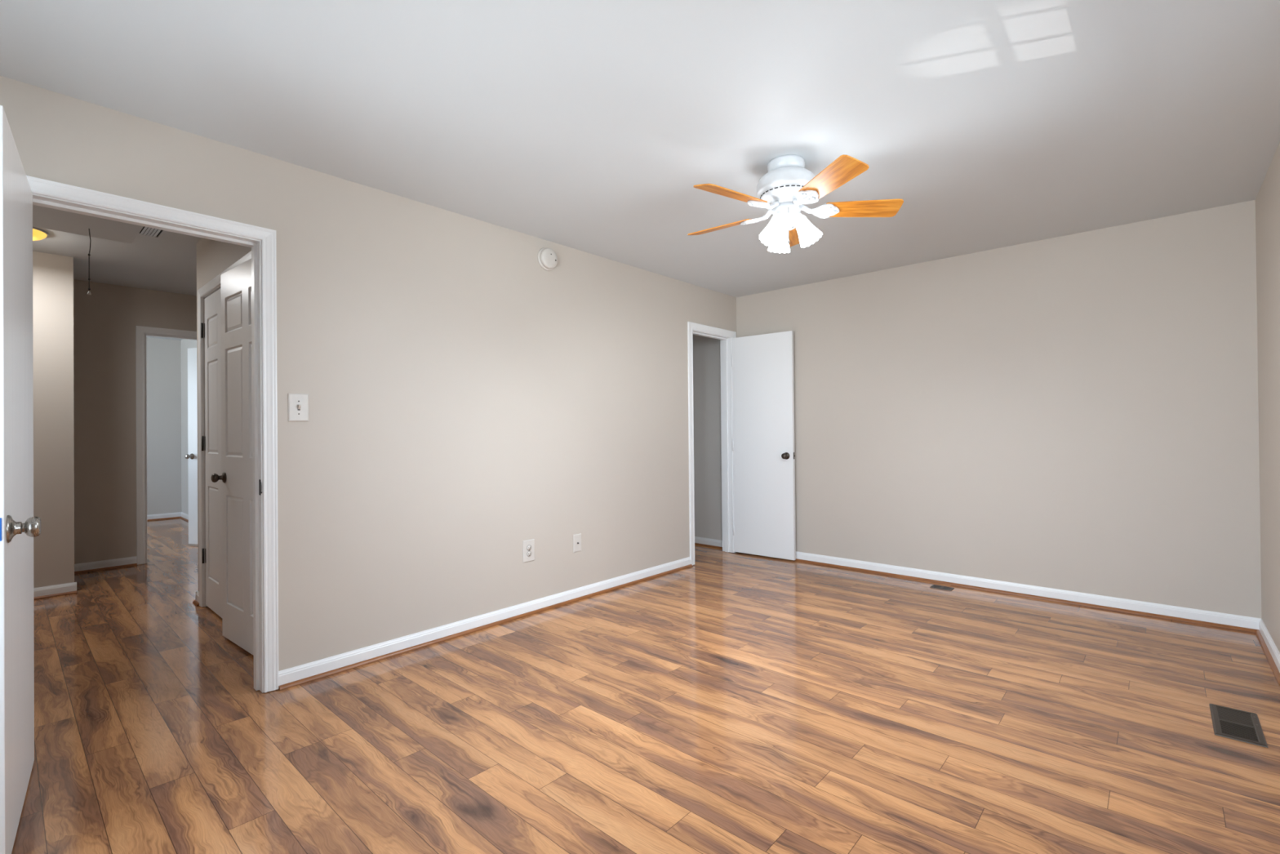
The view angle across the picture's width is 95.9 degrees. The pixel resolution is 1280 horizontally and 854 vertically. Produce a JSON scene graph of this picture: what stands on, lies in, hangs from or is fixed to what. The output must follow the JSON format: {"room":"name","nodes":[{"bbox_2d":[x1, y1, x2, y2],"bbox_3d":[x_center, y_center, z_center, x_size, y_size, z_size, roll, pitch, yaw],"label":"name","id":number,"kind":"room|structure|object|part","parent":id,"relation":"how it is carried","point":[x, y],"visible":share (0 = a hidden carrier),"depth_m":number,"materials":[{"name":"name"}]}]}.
{"room":"empty bedroom","nodes":[
{"label":"empty bedroom","id":0,"kind":"room"},
{"bbox_2d":[32,250,74,587],"bbox_3d":[-5.136,-0.009,4.005,0.970,2.500,1.672,-1,0,42],"label":"wall","id":1,"kind":"structure","parent":0,"point":[52,274],"depth_m":4.22,"materials":[{"name":"beige paint"}]},
{"bbox_2d":[33,582,76,599],"bbox_3d":[-4.717,1.195,3.706,0.028,0.079,1.584,-1,0,42],"label":"baseboard","id":2,"kind":"structure","parent":1,"relation":"attached to","point":[39,593],"depth_m":4.21,"materials":[{"name":"white paint"}]},
{"bbox_3d":[-4.712,1.226,3.702,0.018,0.016,1.584,-1,0,42],"label":"shoe moulding","id":3,"kind":"part","parent":2,"relation":"part of","materials":[{"name":"brown wood"}]},
{"bbox_2d":[32,226,202,340],"bbox_3d":[-4.740,-1.308,4.876,7.300,0.100,3.900,-1,0,42],"label":"ceiling","id":4,"kind":"structure","parent":0,"point":[168,263],"depth_m":4.37,"materials":[{"name":"white paint"}]},
{"bbox_2d":[32,226,48,240],"bbox_3d":[-4.006,-1.241,3.703,0.300,0.060,0.300,-1,0,42],"label":"ceiling lamp","id":5,"kind":"object","parent":4,"relation":"attached to","point":[37,234],"visible":0.3,"depth_m":3.74,"materials":[{"name":"yellow glass"}]},
{"bbox_2d":[32,204,141,244],"bbox_3d":[-3.212,-1.236,3.000,1.159,0.079,1.000,-1,0,42],"label":"attic hatch","id":6,"kind":"object","parent":4,"relation":"attached to","point":[43,217],"visible":0.22,"depth_m":3.44,"materials":[{"name":"white paint"}]},
{"bbox_2d":[87,228,91,294],"bbox_3d":[-3.333,-1.004,3.495,0.021,0.405,0.018,-1,0,42],"label":"pull cord","id":7,"kind":"object","parent":6,"relation":"hanging from","point":[89,255],"visible":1,"depth_m":3.49,"materials":[{"name":"beige plastic"}]},
{"bbox_2d":[137,226,166,238],"bbox_3d":[-3.170,-1.274,3.750,0.300,0.008,0.130,-1,0,42],"label":"ceiling vent","id":8,"kind":"object","parent":4,"relation":"in","point":[144,231],"visible":0.56,"depth_m":3.78,"materials":[{"name":"white metal"}]},
{"bbox_2d":[73,279,196,564],"bbox_3d":[-4.247,-0.008,5.627,0.120,2.500,1.928,-1,0,42],"label":"wall","id":9,"kind":"structure","parent":0,"point":[105,320],"depth_m":5.07,"materials":[{"name":"beige paint"}]},
{"bbox_2d":[74,555,137,573],"bbox_3d":[-4.674,1.202,5.023,0.028,0.079,0.454,-1,0,42],"label":"baseboard","id":10,"kind":"structure","parent":9,"relation":"attached to","point":[130,561],"depth_m":5.04,"materials":[{"name":"white paint"}]},
{"bbox_3d":[-4.670,1.233,5.019,0.018,0.016,0.454,-1,0,42],"label":"shoe moulding","id":11,"kind":"part","parent":10,"relation":"part of","materials":[{"name":"brown wood"}]},
{"bbox_2d":[135,325,196,564],"bbox_3d":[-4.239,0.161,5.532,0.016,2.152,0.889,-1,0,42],"label":"trim","id":12,"kind":"structure","parent":9,"relation":"attached to","point":[140,331],"depth_m":5.22,"materials":[{"name":"white paint"}]},
{"bbox_2d":[146,337,181,515],"bbox_3d":[-7.533,0.030,7.074,0.120,2.500,3.020,-1,0,42],"label":"wall","id":13,"kind":"structure","parent":0,"point":[163,355],"depth_m":8.02,"materials":[{"name":"grey paint"}]},
{"bbox_2d":[146,511,181,520],"bbox_3d":[-7.467,1.239,7.017,0.028,0.079,3.020,-1,0,42],"label":"baseboard","id":14,"kind":"structure","parent":13,"relation":"attached to","point":[169,515],"depth_m":7.99,"materials":[{"name":"white paint"}]},
{"bbox_3d":[-7.463,1.270,7.013,0.018,0.016,3.020,-1,0,42],"label":"shoe moulding","id":15,"kind":"part","parent":14,"relation":"part of","materials":[{"name":"brown wood"}]},
{"bbox_2d":[181,338,196,514],"bbox_3d":[-5.260,0.010,7.138,3.410,2.500,0.120,-1,0,42],"label":"wall","id":16,"kind":"structure","parent":0,"point":[185,344],"depth_m":8.00,"materials":[{"name":"grey paint"}]},
{"bbox_2d":[179,511,188,521],"bbox_3d":[-5.250,1.219,7.032,3.278,0.079,0.028,-1,0,42],"label":"baseboard","id":17,"kind":"structure","parent":16,"relation":"attached to","point":[184,516],"depth_m":7.95,"materials":[{"name":"white paint"}]},
{"bbox_2d":[184,347,197,544],"bbox_3d":[-4.433,0.197,6.030,0.745,2.070,0.161,-1,0,17],"label":"door","id":18,"kind":"structure","parent":16,"relation":"in","point":[192,455],"depth_m":6.10,"materials":[{"name":"white paint"}]},
{"bbox_3d":[-4.740,0.310,6.092,0.062,0.062,0.030,-1,0,17],"label":"knob","id":19,"kind":"part","parent":18,"relation":"part of","materials":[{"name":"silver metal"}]},
{"bbox_2d":[196,238,251,591],"bbox_3d":[-2.361,-0.038,3.454,1.850,2.500,0.120,-1,0,42],"label":"wall","id":20,"kind":"structure","parent":0,"point":[214,257],"depth_m":3.77,"materials":[{"name":"beige paint"}]},
{"bbox_2d":[192,591,199,606],"bbox_3d":[-3.052,1.181,3.980,0.125,0.079,0.028,-1,0,42],"label":"baseboard","id":21,"kind":"structure","parent":20,"relation":"attached to","point":[196,602],"depth_m":3.98,"materials":[{"name":"white paint"}]},
{"bbox_3d":[-3.055,1.212,3.976,0.125,0.016,0.018,-1,0,42],"label":"shoe moulding","id":22,"kind":"part","parent":21,"relation":"part of","materials":[{"name":"brown wood"}]},
{"bbox_2d":[200,288,222,617],"bbox_3d":[-2.661,0.164,3.667,0.820,2.076,0.054,-1,0,42],"label":"door","id":23,"kind":"structure","parent":20,"relation":"in","point":[212,315],"depth_m":3.78,"materials":[{"name":"white paint"}]},
{"bbox_2d":[197,250,251,607],"bbox_3d":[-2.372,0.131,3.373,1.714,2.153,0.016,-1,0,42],"label":"trim","id":24,"kind":"structure","parent":20,"relation":"attached to","point":[215,282],"depth_m":3.91,"materials":[{"name":"white paint"}]},
{"bbox_2d":[210,258,253,655],"bbox_3d":[-2.110,0.156,3.068,0.790,2.076,0.098,-1,0,39],"label":"door","id":25,"kind":"structure","parent":20,"relation":"in","point":[236,476],"depth_m":3.17,"materials":[{"name":"white paint"}]},
{"bbox_3d":[-2.375,0.287,3.279,0.062,0.062,0.030,-1,0,39],"label":"knob","id":26,"kind":"part","parent":25,"relation":"part of","materials":[{"name":"brown metal"}]},
{"bbox_2d":[0,75,736,671],"bbox_3d":[-1.131,-0.100,3.350,0.120,2.600,6.103,-1,0,42],"label":"wall","id":27,"kind":"structure","parent":0,"point":[471,400],"depth_m":3.20,"materials":[{"name":"beige paint"}]},
{"bbox_2d":[0,105,40,853],"bbox_3d":[-1.938,0.173,1.785,0.160,2.028,0.767,0,0,-42],"label":"door","id":28,"kind":"structure","parent":27,"relation":"in","point":[19,526],"depth_m":1.67,"materials":[{"name":"white paint"}]},
{"bbox_3d":[-1.696,0.275,1.570,0.032,0.075,0.075,0,0,-42],"label":"knob","id":29,"kind":"part","parent":28,"relation":"part of","materials":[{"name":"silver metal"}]},
{"bbox_2d":[32,193,263,692],"bbox_3d":[-2.006,0.170,2.374,0.120,2.059,0.784,-1,0,42],"label":"trim","id":30,"kind":"structure","parent":27,"relation":"attached to","point":[37,199],"depth_m":2.62,"materials":[{"name":"white paint"}]},
{"bbox_2d":[26,175,278,692],"bbox_3d":[-1.956,0.148,2.328,0.016,2.099,0.868,-1,0,42],"label":"trim","id":31,"kind":"structure","parent":27,"relation":"attached to","point":[37,185],"depth_m":2.62,"materials":[{"name":"white paint"}]},
{"bbox_2d":[258,479,262,495],"bbox_3d":[-1.721,0.273,2.617,0.036,0.070,0.009,-1,0,42],"label":"strike plate","id":32,"kind":"object","parent":27,"relation":"attached to","point":[260,480],"visible":1,"depth_m":2.62,"materials":[{"name":"metal"}]},
{"bbox_2d":[288,393,308,421],"bbox_3d":[-1.603,-0.092,2.718,0.023,0.131,0.087,-1,0,42],"label":"light switch","id":33,"kind":"object","parent":27,"relation":"attached to","point":[298,403],"visible":1,"depth_m":2.72,"materials":[{"name":"beige plastic"}]},
{"bbox_2d":[278,556,692,689],"bbox_3d":[-0.606,1.158,3.801,0.028,0.079,3.122,-1,0,42],"label":"baseboard","id":34,"kind":"structure","parent":27,"relation":"attached to","point":[305,673],"depth_m":3.30,"materials":[{"name":"white paint"}]},
{"bbox_2d":[522,538,534,562],"bbox_3d":[-0.712,0.793,3.704,0.008,0.139,0.091,-1,0,42],"label":"wall outlet","id":35,"kind":"object","parent":27,"relation":"attached to","point":[528,546],"visible":1,"depth_m":3.70,"materials":[{"name":"beige plastic"}]},
{"bbox_2d":[537,247,557,271],"bbox_3d":[-0.605,-1.114,3.823,0.048,0.148,0.148,-1,0,42],"label":"smoke detector","id":36,"kind":"object","parent":27,"relation":"attached to","point":[547,258],"visible":1,"depth_m":3.80,"materials":[{"name":"beige plastic"}]},
{"bbox_2d":[573,533,581,552],"bbox_3d":[-0.431,0.806,4.009,0.016,0.123,0.075,-1,0,42],"label":"cable plate","id":37,"kind":"object","parent":27,"relation":"attached to","point":[577,537],"visible":1,"depth_m":4.00,"materials":[{"name":"beige plastic"}]},
{"bbox_2d":[687,321,736,564],"bbox_3d":[0.674,0.141,5.246,0.016,2.099,0.744,-1,0,42],"label":"trim","id":38,"kind":"structure","parent":27,"relation":"attached to","point":[691,326],"depth_m":5.00,"materials":[{"name":"white paint"}]},
{"bbox_2d":[693,329,733,552],"bbox_3d":[0.622,0.165,5.290,0.120,2.055,0.646,-1,0,42],"label":"trim","id":39,"kind":"structure","parent":27,"relation":"attached to","point":[725,341],"depth_m":5.50,"materials":[{"name":"white paint"}]},
{"bbox_2d":[731,330,795,559],"bbox_3d":[1.106,0.166,5.268,0.619,2.022,0.098,-1,0,40],"label":"door","id":40,"kind":"structure","parent":27,"relation":"in","point":[762,365],"depth_m":5.27,"materials":[{"name":"white paint"}]},
{"bbox_3d":[1.291,0.256,5.113,0.062,0.062,0.030,-1,0,40],"label":"knob","id":41,"kind":"part","parent":40,"relation":"part of","materials":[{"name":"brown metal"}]},
{"bbox_2d":[0,0,1279,297],"bbox_3d":[0.275,-1.319,2.275,3.472,0.120,5.793,-1,0,42],"label":"ceiling","id":42,"kind":"structure","parent":0,"point":[591,126],"depth_m":2.24,"materials":[{"name":"white paint"}]},
{"bbox_2d":[687,154,903,253],"bbox_3d":[0.672,-1.054,2.768,1.008,0.411,1.037,-1,0,42],"label":"ceiling fan","id":43,"kind":"object","parent":42,"relation":"hanging from","point":[787,185],"visible":1,"depth_m":2.69,"materials":[{"name":"white metal"}]},
{"bbox_3d":[0.420,-1.028,2.973,0.358,0.006,0.131,-1,15,38],"label":"blade","id":44,"kind":"part","parent":43,"relation":"part of","materials":[{"name":"brown wood"}]},
{"bbox_3d":[0.405,-1.030,2.557,0.358,0.006,0.131,0,15,-34],"label":"blade","id":45,"kind":"part","parent":43,"relation":"part of","materials":[{"name":"orange wood"}]},
{"bbox_3d":[0.620,-0.921,2.696,0.127,0.146,0.112,0,0,-36],"label":"lamp shade","id":46,"kind":"part","parent":43,"relation":"part of","materials":[{"name":"white glass"}]},
{"bbox_3d":[0.690,-0.921,2.853,0.112,0.146,0.127,0,0,-6],"label":"lamp shade","id":47,"kind":"part","parent":43,"relation":"part of","materials":[{"name":"white glass"}]},
{"bbox_3d":[0.655,-0.992,2.723,0.052,0.048,0.048,0,0,-36],"label":"lamp arm","id":48,"kind":"part","parent":43,"relation":"part of","materials":[{"name":"white metal"}]},
{"bbox_3d":[0.693,-0.938,2.689,0.008,0.176,0.011,-1,0,27],"label":"pull chain","id":49,"kind":"part","parent":43,"relation":"part of","materials":[{"name":"white metal"}]},
{"bbox_3d":[0.820,-1.031,3.087,0.131,0.006,0.358,-17,-6,19],"label":"blade","id":50,"kind":"part","parent":43,"relation":"part of","materials":[{"name":"orange wood"}]},
{"bbox_3d":[0.749,-0.992,2.732,0.052,0.048,0.048,-1,0,24],"label":"lamp arm","id":51,"kind":"part","parent":43,"relation":"part of","materials":[{"name":"white metal"}]},
{"bbox_3d":[0.790,-0.923,2.713,0.127,0.146,0.112,-1,0,24],"label":"lamp shade","id":52,"kind":"part","parent":43,"relation":"part of","materials":[{"name":"white glass"}]},
{"bbox_3d":[0.796,-1.034,2.414,0.131,0.006,0.358,16,-5,-15],"label":"blade","id":53,"kind":"part","parent":43,"relation":"part of","materials":[{"name":"brown wood"}]},
{"bbox_3d":[1.053,-1.035,2.742,0.358,0.006,0.131,-1,-16,2],"label":"blade","id":54,"kind":"part","parent":43,"relation":"part of","materials":[{"name":"orange wood"}]},
{"bbox_2d":[11,517,1279,853],"bbox_3d":[-2.472,1.244,4.549,10.852,0.050,6.413,-1,0,42],"label":"floor","id":55,"kind":"structure","parent":0,"point":[726,702],"depth_m":2.26,"materials":[{"name":"brown wood"}]},
{"bbox_2d":[929,584,954,591],"bbox_3d":[2.203,1.171,4.214,0.143,0.007,0.085,-1,0,42],"label":"floor vent","id":56,"kind":"object","parent":55,"relation":"in","point":[940,587],"visible":1,"depth_m":4.21,"materials":[{"name":"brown metal"}]},
{"bbox_2d":[1208,703,1267,747],"bbox_3d":[2.330,1.158,2.256,0.138,0.007,0.323,-1,0,42],"label":"floor vent","id":57,"kind":"object","parent":55,"relation":"in","point":[1239,725],"visible":1,"depth_m":2.24,"materials":[{"name":"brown metal"}]},
{"bbox_2d":[693,334,722,540],"bbox_3d":[0.246,-0.100,5.534,0.760,2.600,1.150,-1,0,42],"label":"wall","id":58,"kind":"structure","parent":0,"point":[706,350],"depth_m":5.80,"materials":[{"name":"grey paint"}]},
{"bbox_2d":[694,536,722,548],"bbox_3d":[0.606,1.158,5.853,0.680,0.079,0.028,-1,0,42],"label":"baseboard","id":59,"kind":"structure","parent":58,"relation":"attached to","point":[713,543],"depth_m":5.78,"materials":[{"name":"white paint"}]},
{"bbox_3d":[0.602,1.189,5.849,0.680,0.016,0.018,-1,0,42],"label":"shoe moulding","id":60,"kind":"part","parent":59,"relation":"part of","materials":[{"name":"brown wood"}]},
{"bbox_2d":[736,200,1262,618],"bbox_3d":[2.252,-0.125,4.449,3.432,2.600,0.120,-1,0,42],"label":"wall","id":61,"kind":"structure","parent":0,"point":[1076,412],"depth_m":3.90,"materials":[{"name":"beige paint"}]},
{"bbox_2d":[782,551,1260,632],"bbox_3d":[2.213,1.135,4.387,3.432,0.079,0.028,-1,0,42],"label":"baseboard","id":62,"kind":"structure","parent":61,"relation":"attached to","point":[1242,623],"depth_m":3.88,"materials":[{"name":"white paint"}]},
{"bbox_2d":[1255,142,1279,653],"bbox_3d":[1.623,-0.138,1.063,0.170,2.600,5.993,-1,0,42],"label":"wall","id":63,"kind":"structure","parent":0,"point":[1268,198],"depth_m":2.92,"materials":[{"name":"beige paint"}]},
{"bbox_2d":[1255,618,1279,686],"bbox_3d":[1.557,1.123,1.117,0.028,0.079,5.741,-1,0,42],"label":"baseboard","id":64,"kind":"structure","parent":63,"relation":"attached to","point":[1268,646],"depth_m":2.91,"materials":[{"name":"white paint"}]}
]}

